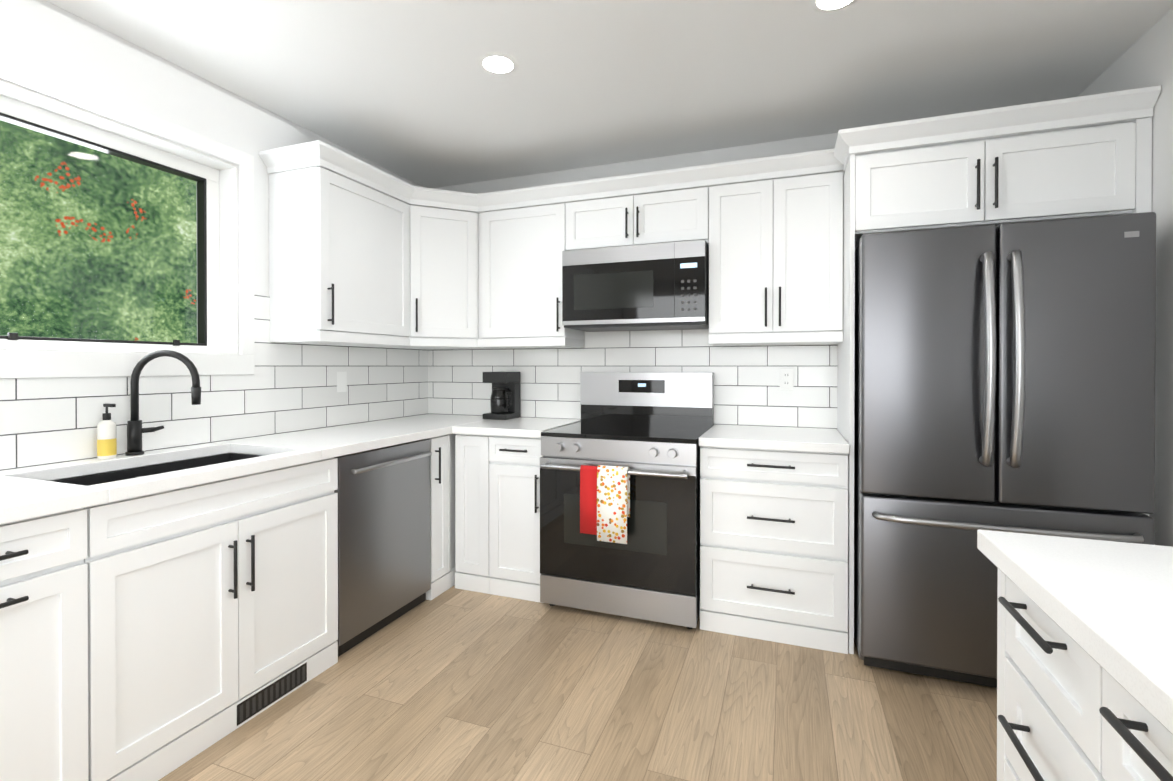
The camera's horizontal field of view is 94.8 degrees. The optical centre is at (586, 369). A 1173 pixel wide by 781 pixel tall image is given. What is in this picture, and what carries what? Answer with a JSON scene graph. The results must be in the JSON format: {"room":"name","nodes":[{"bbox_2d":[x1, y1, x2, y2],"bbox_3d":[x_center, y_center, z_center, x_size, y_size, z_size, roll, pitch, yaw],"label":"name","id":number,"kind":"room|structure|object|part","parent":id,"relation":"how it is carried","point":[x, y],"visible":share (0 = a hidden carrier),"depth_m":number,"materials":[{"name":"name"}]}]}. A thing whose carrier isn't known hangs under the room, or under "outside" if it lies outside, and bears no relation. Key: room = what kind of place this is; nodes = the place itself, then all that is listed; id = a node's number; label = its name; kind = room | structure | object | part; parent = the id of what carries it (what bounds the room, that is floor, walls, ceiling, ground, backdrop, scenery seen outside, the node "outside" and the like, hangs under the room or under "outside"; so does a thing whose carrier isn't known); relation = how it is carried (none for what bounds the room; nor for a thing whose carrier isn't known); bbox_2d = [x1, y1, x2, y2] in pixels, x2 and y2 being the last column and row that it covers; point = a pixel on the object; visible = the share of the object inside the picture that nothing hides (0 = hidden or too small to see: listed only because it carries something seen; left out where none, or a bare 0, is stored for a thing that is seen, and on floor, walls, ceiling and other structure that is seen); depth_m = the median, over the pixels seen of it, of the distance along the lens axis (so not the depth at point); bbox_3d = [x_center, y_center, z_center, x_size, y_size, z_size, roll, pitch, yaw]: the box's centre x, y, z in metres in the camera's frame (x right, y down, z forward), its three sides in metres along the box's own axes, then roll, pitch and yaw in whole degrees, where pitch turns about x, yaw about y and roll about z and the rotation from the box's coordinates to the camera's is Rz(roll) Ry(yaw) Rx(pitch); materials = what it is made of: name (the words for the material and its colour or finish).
{"room":"kitchen","nodes":[
{"label":"kitchen","id":0,"kind":"room"},
{"bbox_2d":[0,0,422,378],"bbox_3d":[-2.205,-0.007,1.249,0.220,2.515,5.600,0,0,20],"label":"wall","id":1,"kind":"structure","parent":0,"point":[48,38],"depth_m":2.17,"materials":[{"name":"white paint"}]},
{"bbox_2d":[0,56,254,378],"bbox_3d":[-1.972,-0.489,1.821,0.216,1.039,1.672,0,0,20],"label":"window","id":2,"kind":"structure","parent":1,"relation":"in","point":[226,331],"depth_m":2.25,"materials":[{"name":"white wood"}]},
{"bbox_2d":[0,121,200,342],"bbox_3d":[-2.017,-0.487,1.838,0.008,0.750,1.378,0,0,20],"label":"window panel","id":3,"kind":"object","parent":2,"relation":"attached to","point":[93,241],"visible":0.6,"depth_m":2.08,"materials":[{"name":"clear glass"}]},
{"bbox_2d":[0,294,427,470],"bbox_3d":[-1.716,0.005,2.236,0.008,0.721,3.392,0,0,20],"label":"tile backsplash","id":4,"kind":"structure","parent":1,"relation":"attached to","point":[288,387],"depth_m":2.46,"materials":[{"name":"white tile"}]},
{"bbox_2d":[337,372,346,391],"bbox_3d":[-1.401,0.073,3.084,0.008,0.116,0.072,0,0,20],"label":"electrical outlet","id":5,"kind":"object","parent":4,"relation":"attached to","point":[341,381],"visible":1,"depth_m":3.08,"materials":[{"name":"white plastic"}]},
{"bbox_2d":[269,166,409,346],"bbox_3d":[-1.279,-0.546,2.896,0.363,0.825,0.650,0,0,20],"label":"upper cabinet","id":6,"kind":"object","parent":1,"relation":"attached to","point":[339,259],"visible":1,"depth_m":2.65,"materials":[{"name":"white wood"}]},
{"bbox_2d":[259,85,1160,212],"bbox_3d":[0.306,-0.992,2.434,3.655,0.114,0.996,0,0,20],"label":"crown molding","id":7,"kind":"structure","parent":6,"relation":"on","point":[318,153],"depth_m":2.59,"materials":[{"name":"white wood"}]},
{"bbox_2d":[158,585,996,780],"bbox_3d":[-0.433,1.314,0.598,4.160,0.120,6.000,0,0,20],"label":"floor","id":8,"kind":"structure","parent":0,"point":[452,683],"depth_m":1.96,"materials":[{"name":"brown wood"}]},
{"bbox_2d":[0,508,88,780],"bbox_3d":[-1.703,0.812,1.348,0.635,0.875,0.471,0,0,20],"label":"base cabinet","id":9,"kind":"object","parent":8,"relation":"on","point":[43,651],"visible":1,"depth_m":1.39,"materials":[{"name":"white wood"}]},
{"bbox_2d":[52,453,337,780],"bbox_3d":[-1.469,0.809,1.978,0.635,0.875,0.868,0,0,20],"label":"base cabinet","id":10,"kind":"object","parent":8,"relation":"on","point":[212,613],"visible":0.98,"depth_m":1.76,"materials":[{"name":"white wood"}]},
{"bbox_2d":[0,414,482,523],"bbox_3d":[-1.417,0.346,2.127,0.628,0.041,3.390,0,0,20],"label":"countertop","id":11,"kind":"structure","parent":10,"relation":"on","point":[30,492],"depth_m":1.94,"materials":[{"name":"stone"}]},
{"bbox_2d":[97,403,116,458],"bbox_3d":[-1.749,0.226,1.972,0.067,0.200,0.054,0,0,20],"label":"soap dispenser","id":12,"kind":"object","parent":11,"relation":"on","point":[106,438],"visible":0.98,"depth_m":1.96,"materials":[{"name":"white plastic"}]},
{"bbox_2d":[52,453,261,485],"bbox_3d":[-1.479,0.464,1.938,0.443,0.189,0.744,0,0,20],"label":"sink basin","id":13,"kind":"object","parent":11,"relation":"in","point":[95,479],"visible":0.04,"depth_m":2.06,"materials":[{"name":"black"}]},
{"bbox_2d":[125,350,200,455],"bbox_3d":[-1.614,0.126,2.056,0.249,0.399,0.136,0,0,20],"label":"faucet","id":14,"kind":"object","parent":11,"relation":"on","point":[135,429],"visible":1,"depth_m":2.05,"materials":[{"name":"black metal"}]},
{"bbox_2d":[483,372,520,419],"bbox_3d":[-0.537,0.168,3.484,0.192,0.300,0.200,0,0,20],"label":"coffee maker","id":15,"kind":"object","parent":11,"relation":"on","point":[505,401],"visible":1,"depth_m":3.42,"materials":[{"name":"black plastic"}]},
{"bbox_2d":[334,439,431,656],"bbox_3d":[-1.196,0.806,2.683,0.635,0.872,0.629,0,0,20],"label":"dishwasher","id":16,"kind":"object","parent":8,"relation":"on","point":[384,536],"visible":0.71,"depth_m":2.53,"materials":[{"name":"grey metal"}]},
{"bbox_2d":[426,433,456,599],"bbox_3d":[-0.959,0.801,3.352,0.635,0.875,0.775,0,0,20],"label":"base cabinet","id":17,"kind":"object","parent":8,"relation":"on","point":[443,571],"visible":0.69,"depth_m":2.99,"materials":[{"name":"white wood"}]},
{"bbox_2d":[455,434,490,593],"bbox_3d":[-0.538,0.802,3.291,0.222,0.875,0.600,0,0,20],"label":"base cabinet","id":18,"kind":"object","parent":8,"relation":"on","point":[472,462],"visible":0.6,"depth_m":3.02,"materials":[{"name":"white wood"}]},
{"bbox_2d":[489,436,543,602],"bbox_3d":[-0.284,0.802,3.178,0.331,0.875,0.635,0,0,20],"label":"base cabinet","id":19,"kind":"object","parent":8,"relation":"on","point":[514,518],"visible":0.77,"depth_m":2.92,"materials":[{"name":"white wood"}]},
{"bbox_2d":[452,417,580,437],"bbox_3d":[-0.383,0.340,3.215,0.548,0.041,0.631,0,0,20],"label":"countertop","id":20,"kind":"structure","parent":19,"relation":"on","point":[529,427],"depth_m":3.02,"materials":[{"name":"stone"}]},
{"bbox_2d":[540,372,713,628],"bbox_3d":[0.239,0.631,2.933,0.800,1.220,0.728,0,0,20],"label":"range","id":21,"kind":"object","parent":8,"relation":"on","point":[649,429],"visible":0.94,"depth_m":2.69,"materials":[{"name":"silver metal"}]},
{"bbox_2d":[580,465,597,534],"bbox_3d":[0.022,0.636,2.635,0.100,0.328,0.041,0,0,20],"label":"hanging towel","id":22,"kind":"object","parent":21,"relation":"hanging from","point":[588,499],"visible":0.85,"depth_m":2.62,"materials":[{"name":"red fabric"}]},
{"bbox_2d":[597,465,629,543],"bbox_3d":[0.130,0.646,2.595,0.150,0.360,0.055,0,0,20],"label":"hanging towel","id":23,"kind":"object","parent":21,"relation":"hanging from","point":[613,498],"visible":0.94,"depth_m":2.57,"materials":[{"name":"multicoloured fabric"}]},
{"bbox_2d":[700,446,847,653],"bbox_3d":[0.938,0.805,2.724,0.641,0.875,0.635,0,0,20],"label":"base cabinet","id":24,"kind":"object","parent":8,"relation":"on","point":[773,545],"visible":1,"depth_m":2.46,"materials":[{"name":"white wood"}]},
{"bbox_2d":[699,424,849,453],"bbox_3d":[0.940,0.343,2.727,0.644,0.041,0.626,0,0,20],"label":"countertop","id":25,"kind":"structure","parent":24,"relation":"on","point":[825,440],"depth_m":2.52,"materials":[{"name":"stone"}]},
{"bbox_2d":[997,569,1010,780],"bbox_3d":[1.227,0.814,0.920,0.866,0.875,0.041,0,0,20],"label":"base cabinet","id":26,"kind":"object","parent":8,"relation":"on","point":[1002,655],"visible":0.12,"depth_m":1.07,"materials":[{"name":"white wood"}]},
{"bbox_2d":[854,212,1155,687],"bbox_3d":[1.665,0.349,2.367,0.910,1.790,0.755,0,0,20],"label":"refrigerator","id":27,"kind":"object","parent":8,"relation":"on","point":[936,672],"depth_m":2.04,"materials":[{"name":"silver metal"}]},
{"bbox_3d":[1.547,0.308,2.050,0.910,1.705,0.081,0,0,20],"label":"refrigerator door","id":28,"kind":"part","parent":27,"relation":"part of","materials":[{"name":"grey metal"}]},
{"bbox_2d":[998,576,1105,780],"bbox_3d":[1.144,0.815,0.746,0.901,0.875,0.340,0,0,20],"label":"base cabinet","id":29,"kind":"object","parent":8,"relation":"on","point":[1051,721],"visible":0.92,"depth_m":0.88,"materials":[{"name":"white wood"}]},
{"bbox_2d":[1099,668,1172,780],"bbox_3d":[1.025,0.817,0.427,0.901,0.875,0.340,0,0,20],"label":"base cabinet","id":30,"kind":"object","parent":8,"relation":"on","point":[1137,740],"visible":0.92,"depth_m":0.66,"materials":[{"name":"white wood"}]},
{"bbox_2d":[46,0,1172,187],"bbox_3d":[-0.433,-1.321,0.584,4.160,0.120,6.000,0,0,20],"label":"ceiling","id":31,"kind":"structure","parent":0,"point":[412,90],"depth_m":2.26,"materials":[{"name":"white paint"}]},
{"bbox_2d":[477,52,518,74],"bbox_3d":[-0.368,-1.268,2.245,0.170,0.004,0.170,0,0,20],"label":"recessed light","id":32,"kind":"object","parent":31,"relation":"in","point":[496,63],"visible":1,"depth_m":2.24,"materials":[{"name":"white plastic"}]},
{"bbox_2d":[809,0,857,12],"bbox_3d":[0.850,-1.266,1.836,0.170,0.004,0.170,0,0,20],"label":"recessed light","id":33,"kind":"object","parent":31,"relation":"in","point":[825,6],"visible":1,"depth_m":1.88,"materials":[{"name":"white plastic"}]},
{"bbox_2d":[431,128,1072,213],"bbox_3d":[0.576,-0.018,3.310,4.160,2.515,0.200,0,0,20],"label":"wall","id":34,"kind":"structure","parent":0,"point":[782,147],"depth_m":3.24,"materials":[{"name":"white paint"}]},
{"bbox_2d":[376,205,501,349],"bbox_3d":[-0.948,-0.549,3.438,0.607,0.825,0.612,0,0,20],"label":"upper cabinet","id":35,"kind":"object","parent":34,"relation":"attached to","point":[444,278],"visible":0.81,"depth_m":3.23,"materials":[{"name":"white wood"}]},
{"bbox_2d":[477,203,584,348],"bbox_3d":[-0.348,-0.549,3.348,0.585,0.825,0.363,0,0,20],"label":"upper cabinet","id":36,"kind":"object","parent":34,"relation":"attached to","point":[520,276],"visible":0.96,"depth_m":3.21,"materials":[{"name":"white wood"}]},
{"bbox_2d":[428,329,837,428],"bbox_3d":[0.118,-0.001,3.369,2.660,0.721,0.008,0,0,20],"label":"tile backsplash","id":37,"kind":"structure","parent":34,"relation":"attached to","point":[748,391],"depth_m":3.25,"materials":[{"name":"white tile"}]},
{"bbox_2d":[780,369,792,389],"bbox_3d":[1.109,0.056,2.992,0.072,0.116,0.008,0,0,20],"label":"electrical outlet","id":38,"kind":"object","parent":37,"relation":"attached to","point":[786,379],"visible":1,"depth_m":2.99,"materials":[{"name":"white plastic"}]},
{"bbox_2d":[566,187,708,250],"bbox_3d":[0.308,-0.814,3.103,0.810,0.292,0.363,0,0,20],"label":"upper cabinet","id":39,"kind":"object","parent":34,"relation":"attached to","point":[668,216],"visible":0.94,"depth_m":2.95,"materials":[{"name":"white wood"}]},
{"bbox_2d":[562,240,708,331],"bbox_3d":[0.304,-0.448,3.086,0.792,0.434,0.402,0,0,20],"label":"microwave","id":40,"kind":"object","parent":39,"relation":"attached to","point":[655,286],"visible":0.96,"depth_m":2.89,"materials":[{"name":"black"}]},
{"bbox_2d":[708,172,842,345],"bbox_3d":[0.990,-0.546,2.851,0.640,0.825,0.363,0,0,20],"label":"upper cabinet","id":41,"kind":"object","parent":34,"relation":"attached to","point":[775,261],"visible":1,"depth_m":2.71,"materials":[{"name":"white wood"}]},
{"bbox_2d":[837,117,1151,653],"bbox_3d":[1.718,0.155,2.441,1.009,2.178,0.633,0,0,20],"label":"upper cabinet","id":42,"kind":"object","parent":34,"relation":"attached to","point":[1102,170],"visible":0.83,"depth_m":2.18,"materials":[{"name":"white wood"}]},
{"bbox_2d":[1073,8,1172,546],"bbox_3d":[1.423,0.000,-0.098,0.200,2.515,5.600,0,0,20],"label":"wall","id":43,"kind":"structure","parent":0,"point":[1145,60],"depth_m":1.95,"materials":[{"name":"white paint"}]},
{"bbox_3d":[0.788,0.821,-0.213,0.901,0.875,0.340,0,0,20],"label":"cabinet","id":44,"kind":"object","parent":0,"visible":0},
{"bbox_2d":[977,530,1172,734],"bbox_3d":[0.737,0.359,-0.362,0.896,0.041,2.823,0,0,20],"label":"countertop","id":45,"kind":"structure","parent":44,"relation":"on","point":[1107,606],"depth_m":0.80,"materials":[{"name":"stone"}]},
{"label":"outside","id":46,"kind":"structure","parent":0,"visible":0},
{"bbox_2d":[0,120,196,342],"bbox_3d":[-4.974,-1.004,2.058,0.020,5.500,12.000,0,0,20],"label":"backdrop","id":47,"kind":"structure","parent":46,"point":[129,271],"depth_m":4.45,"materials":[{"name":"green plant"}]}
]}

